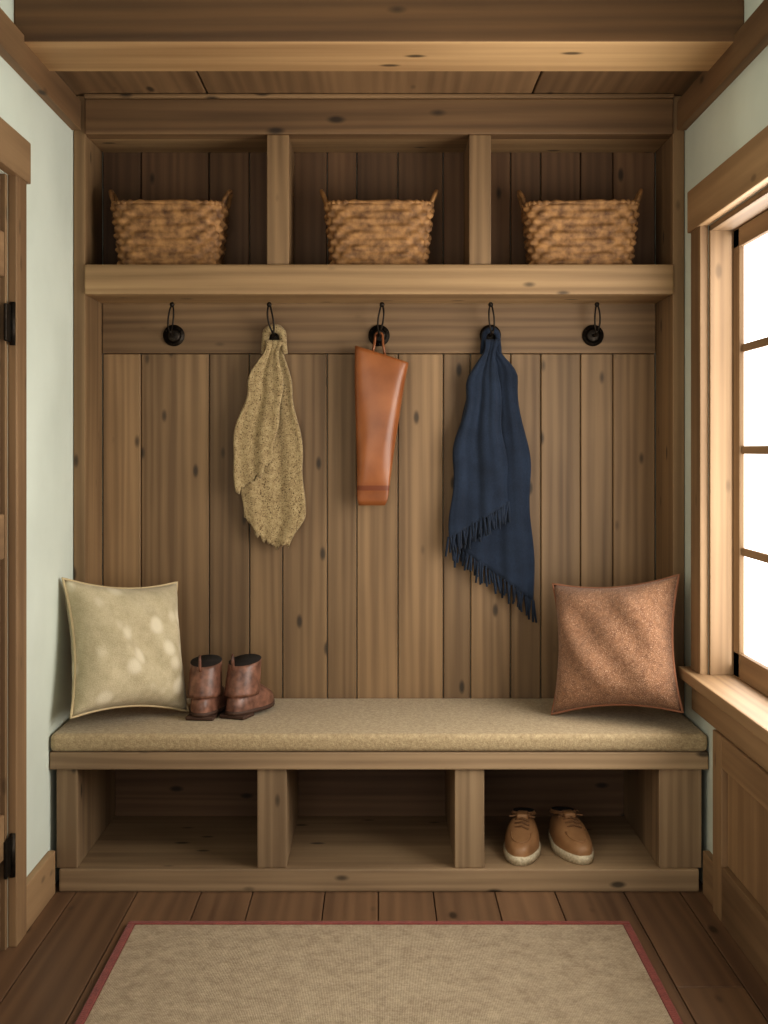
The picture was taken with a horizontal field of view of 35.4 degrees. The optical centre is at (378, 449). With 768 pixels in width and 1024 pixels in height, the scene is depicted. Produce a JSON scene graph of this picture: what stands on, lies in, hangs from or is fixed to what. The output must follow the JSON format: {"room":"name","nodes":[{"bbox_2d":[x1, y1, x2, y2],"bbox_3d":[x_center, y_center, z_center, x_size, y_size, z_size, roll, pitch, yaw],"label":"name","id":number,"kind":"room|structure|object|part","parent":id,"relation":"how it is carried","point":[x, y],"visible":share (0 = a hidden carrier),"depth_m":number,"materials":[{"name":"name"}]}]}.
{"room":"mudroom","nodes":[
{"label":"mudroom","id":0,"kind":"room"},
{"bbox_2d":[0,0,73,947],"bbox_3d":[-1.070,-0.055,1.460,0.140,2.910,5.720,0,0,0],"label":"wall","id":1,"kind":"structure","parent":0,"point":[50,193],"depth_m":3.61,"materials":[{"name":"paint"}]},
{"bbox_2d":[0,117,30,949],"bbox_3d":[-1.030,0.242,2.790,0.221,2.195,1.130,0,0,0],"label":"door","id":2,"kind":"structure","parent":1,"relation":"in","point":[15,150],"depth_m":3.24,"materials":[{"name":"brown wood"}]},
{"bbox_2d":[0,8,80,129],"bbox_3d":[-0.985,-1.087,3.258,0.030,0.095,1.316,0,0,0],"label":"trim","id":3,"kind":"structure","parent":1,"relation":"attached to","point":[48,85],"depth_m":3.43,"materials":[{"name":"brown wood"}]},
{"bbox_2d":[27,851,54,930],"bbox_3d":[-0.989,1.275,3.489,0.022,0.130,0.298,0,0,0],"label":"baseboard","id":4,"kind":"structure","parent":1,"relation":"attached to","point":[41,880],"depth_m":3.48,"materials":[{"name":"brown wood"}]},
{"bbox_2d":[102,152,655,815],"bbox_3d":[0.000,-0.055,4.243,2.200,2.910,0.154,0,0,0],"label":"wall","id":5,"kind":"structure","parent":0,"point":[362,601],"depth_m":4.18,"materials":[{"name":"wood"}]},
{"bbox_2d":[163,302,184,345],"bbox_3d":[-0.710,-0.430,4.116,0.074,0.142,0.097,0,0,0],"label":"coat hook","id":6,"kind":"object","parent":5,"relation":"attached to","point":[173,335],"visible":1,"depth_m":4.16,"materials":[{"name":"metal"}]},
{"bbox_2d":[233,324,305,549],"bbox_3d":[-0.375,-0.045,4.126,0.249,0.778,0.049,0,0,0],"label":"scarf","id":7,"kind":"object","parent":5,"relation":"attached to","point":[267,438],"visible":1,"depth_m":4.12,"materials":[{"name":"beige fabric"}]},
{"bbox_2d":[267,302,278,339],"bbox_3d":[-0.360,-0.430,4.116,0.074,0.142,0.097,0,0,0],"label":"coat hook","id":8,"kind":"object","parent":5,"relation":"attached to","point":[273,336],"visible":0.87,"depth_m":4.08,"materials":[{"name":"metal"}]},
{"bbox_2d":[368,302,389,345],"bbox_3d":[0.000,-0.430,4.116,0.074,0.142,0.097,0,0,0],"label":"coat hook","id":9,"kind":"object","parent":5,"relation":"attached to","point":[377,328],"visible":1,"depth_m":4.16,"materials":[{"name":"metal"}]},
{"bbox_2d":[355,332,408,504],"bbox_3d":[0.009,-0.110,4.106,0.185,0.598,0.076,0,0,0],"label":"leather bag","id":10,"kind":"object","parent":9,"relation":"hanging from","point":[380,378],"visible":0.98,"depth_m":4.08,"materials":[{"name":"brown leather"}]},
{"bbox_2d":[480,302,500,339],"bbox_3d":[0.385,-0.430,4.116,0.074,0.142,0.097,0,0,0],"label":"coat hook","id":11,"kind":"object","parent":5,"relation":"attached to","point":[490,335],"visible":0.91,"depth_m":4.08,"materials":[{"name":"metal"}]},
{"bbox_2d":[445,327,536,622],"bbox_3d":[0.385,0.086,4.128,0.322,1.019,0.062,0,0,0],"label":"scarf","id":12,"kind":"object","parent":11,"relation":"hanging from","point":[489,523],"visible":0.99,"depth_m":4.12,"materials":[{"name":"fabric"}]},
{"bbox_2d":[582,302,603,345],"bbox_3d":[0.740,-0.430,4.116,0.074,0.142,0.097,0,0,0],"label":"coat hook","id":13,"kind":"object","parent":5,"relation":"attached to","point":[592,335],"visible":1,"depth_m":4.16,"materials":[{"name":"metal"}]},
{"bbox_2d":[55,71,702,95],"bbox_3d":[0.010,-1.385,1.400,2.300,0.450,5.840,0,0,0],"label":"ceiling","id":14,"kind":"structure","parent":0,"point":[80,83],"depth_m":3.79,"materials":[{"name":"oak wood planks"}]},
{"bbox_2d":[14,0,743,70],"bbox_3d":[0.000,-1.313,3.420,2.000,0.394,0.260,0,0,0],"label":"ceiling beam","id":15,"kind":"structure","parent":14,"relation":"attached to","point":[65,35],"depth_m":3.29,"materials":[{"name":"brown wood"}]},
{"bbox_2d":[0,879,767,1023],"bbox_3d":[0.000,1.370,1.450,2.200,0.060,5.700,0,0,0],"label":"floor","id":16,"kind":"structure","parent":0,"point":[51,974],"depth_m":3.40,"materials":[{"name":"brown wood"}]},
{"bbox_2d":[50,698,707,891],"bbox_3d":[0.000,1.099,3.905,1.996,0.480,0.542,0,0,0],"label":"storage bench","id":17,"kind":"object","parent":16,"relation":"on","point":[655,846],"visible":0.87,"depth_m":3.65,"materials":[{"name":"brown wood"}]},
{"bbox_2d":[61,577,188,718],"bbox_3d":[-0.806,0.627,3.841,0.478,0.461,0.247,0,0,-45],"label":"throw pillow","id":18,"kind":"object","parent":17,"relation":"on","point":[126,645],"visible":1,"depth_m":3.75,"materials":[{"name":"beige fabric"}]},
{"bbox_2d":[186,655,226,720],"bbox_3d":[-0.555,0.754,3.931,0.129,0.208,0.251,0,0,0],"label":"boot","id":19,"kind":"object","parent":17,"relation":"on","point":[206,691],"visible":0.92,"depth_m":3.84,"materials":[{"name":"brown leather"}]},
{"bbox_2d":[219,654,274,719],"bbox_3d":[-0.425,0.754,3.945,0.128,0.208,0.252,0,0,22],"label":"boot","id":20,"kind":"object","parent":17,"relation":"on","point":[245,694],"visible":1,"depth_m":3.86,"materials":[{"name":"brown leather"}]},
{"bbox_2d":[74,94,683,711],"bbox_3d":[0.000,-0.150,4.043,1.997,2.016,0.266,0,0,0],"label":"cubby shelf","id":21,"kind":"object","parent":17,"relation":"on","point":[280,126],"visible":0.91,"depth_m":3.93,"materials":[{"name":"brown wood"}]},
{"bbox_3d":[-0.979,-0.150,4.053,0.038,2.016,0.246,0,0,0],"label":"panel","id":22,"kind":"part","parent":21,"relation":"part of","materials":[{"name":"brown wood"}]},
{"bbox_2d":[108,189,232,263],"bbox_3d":[-0.700,-0.742,4.049,0.417,0.271,0.227,0,0,0],"label":"wicker basket","id":23,"kind":"object","parent":21,"relation":"on","point":[172,231],"visible":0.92,"depth_m":3.96,"materials":[{"name":"brown wicker"}]},
{"bbox_2d":[320,189,437,263],"bbox_3d":[0.000,-0.742,4.051,0.402,0.271,0.227,0,0,0],"label":"wicker basket","id":24,"kind":"object","parent":21,"relation":"on","point":[385,231],"visible":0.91,"depth_m":3.96,"materials":[{"name":"brown wicker"}]},
{"bbox_2d":[517,188,642,263],"bbox_3d":[0.675,-0.742,4.051,0.420,0.270,0.232,0,0,0],"label":"wicker basket","id":25,"kind":"object","parent":21,"relation":"on","point":[588,231],"visible":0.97,"depth_m":3.96,"materials":[{"name":"brown wicker"}]},
{"bbox_3d":[0.979,-0.150,4.053,0.038,2.016,0.246,0,0,0],"label":"panel","id":26,"kind":"part","parent":21,"relation":"part of","materials":[{"name":"brown wood"}]},
{"bbox_3d":[0.000,0.941,3.908,1.996,0.054,0.536,0,0,0],"label":"seat","id":27,"kind":"part","parent":17,"relation":"part of","materials":[{"name":"brown wood"}]},
{"bbox_2d":[51,698,706,750],"bbox_3d":[0.000,0.886,3.904,1.992,0.055,0.540,0,0,0],"label":"seat cushion","id":28,"kind":"object","parent":17,"relation":"on","point":[292,724],"depth_m":3.71,"materials":[{"name":"fabric"}]},
{"bbox_3d":[0.000,1.304,3.910,1.940,0.069,0.532,0,0,0],"label":"board","id":29,"kind":"part","parent":17,"relation":"part of","materials":[{"name":"brown wood"}]},
{"bbox_2d":[504,807,539,865],"bbox_3d":[0.451,1.209,3.815,0.119,0.120,0.294,0,0,0],"label":"leather shoe","id":30,"kind":"object","parent":17,"relation":"on","point":[522,843],"visible":1,"depth_m":3.74,"materials":[{"name":"brown leather"}]},
{"bbox_2d":[548,806,593,864],"bbox_3d":[0.609,1.209,3.825,0.119,0.120,0.294,0,0,0],"label":"leather shoe","id":31,"kind":"object","parent":17,"relation":"on","point":[568,837],"visible":1,"depth_m":3.76,"materials":[{"name":"brown leather"}]},
{"bbox_2d":[551,574,683,714],"bbox_3d":[0.755,0.625,3.850,0.470,0.466,0.257,0,0,25],"label":"throw pillow","id":32,"kind":"object","parent":17,"relation":"on","point":[616,643],"visible":1,"depth_m":3.77,"materials":[{"name":"brown fabric"}]},
{"bbox_2d":[75,921,682,1023],"bbox_3d":[0.000,1.333,2.770,1.410,0.013,1.240,0,0,0],"label":"jute rug","id":33,"kind":"object","parent":16,"relation":"on","point":[157,972],"visible":1,"depth_m":3.05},
{"bbox_2d":[682,0,767,882],"bbox_3d":[1.080,-0.055,1.460,0.160,2.910,5.720,0,0,0],"label":"wall","id":34,"kind":"structure","parent":0,"point":[739,113],"depth_m":3.65,"materials":[{"name":"paint"}]},
{"bbox_2d":[703,851,712,905],"bbox_3d":[0.989,1.275,3.569,0.022,0.130,0.138,0,0,0],"label":"baseboard","id":35,"kind":"structure","parent":34,"relation":"attached to","point":[707,855],"depth_m":3.58,"materials":[{"name":"brown wood"}]},
{"bbox_2d":[677,0,767,129],"bbox_3d":[0.985,-1.087,3.258,0.030,0.095,1.316,0,0,0],"label":"trim","id":36,"kind":"structure","parent":34,"relation":"attached to","point":[751,39],"depth_m":3.37,"materials":[{"name":"brown wood"}]},
{"bbox_2d":[678,126,767,771],"bbox_3d":[1.050,0.000,2.950,0.220,1.620,1.680,0,0,0],"label":"window","id":37,"kind":"structure","parent":34,"relation":"in","point":[732,698],"depth_m":3.58,"materials":[{"name":"brown wood"}]},
{"bbox_2d":[713,729,767,985],"bbox_3d":[0.985,1.076,2.495,0.030,0.528,2.010,0,0,0],"label":"wainscoting","id":38,"kind":"structure","parent":34,"relation":"attached to","point":[740,784],"depth_m":3.25,"materials":[{"name":"brown wood"}]}
]}

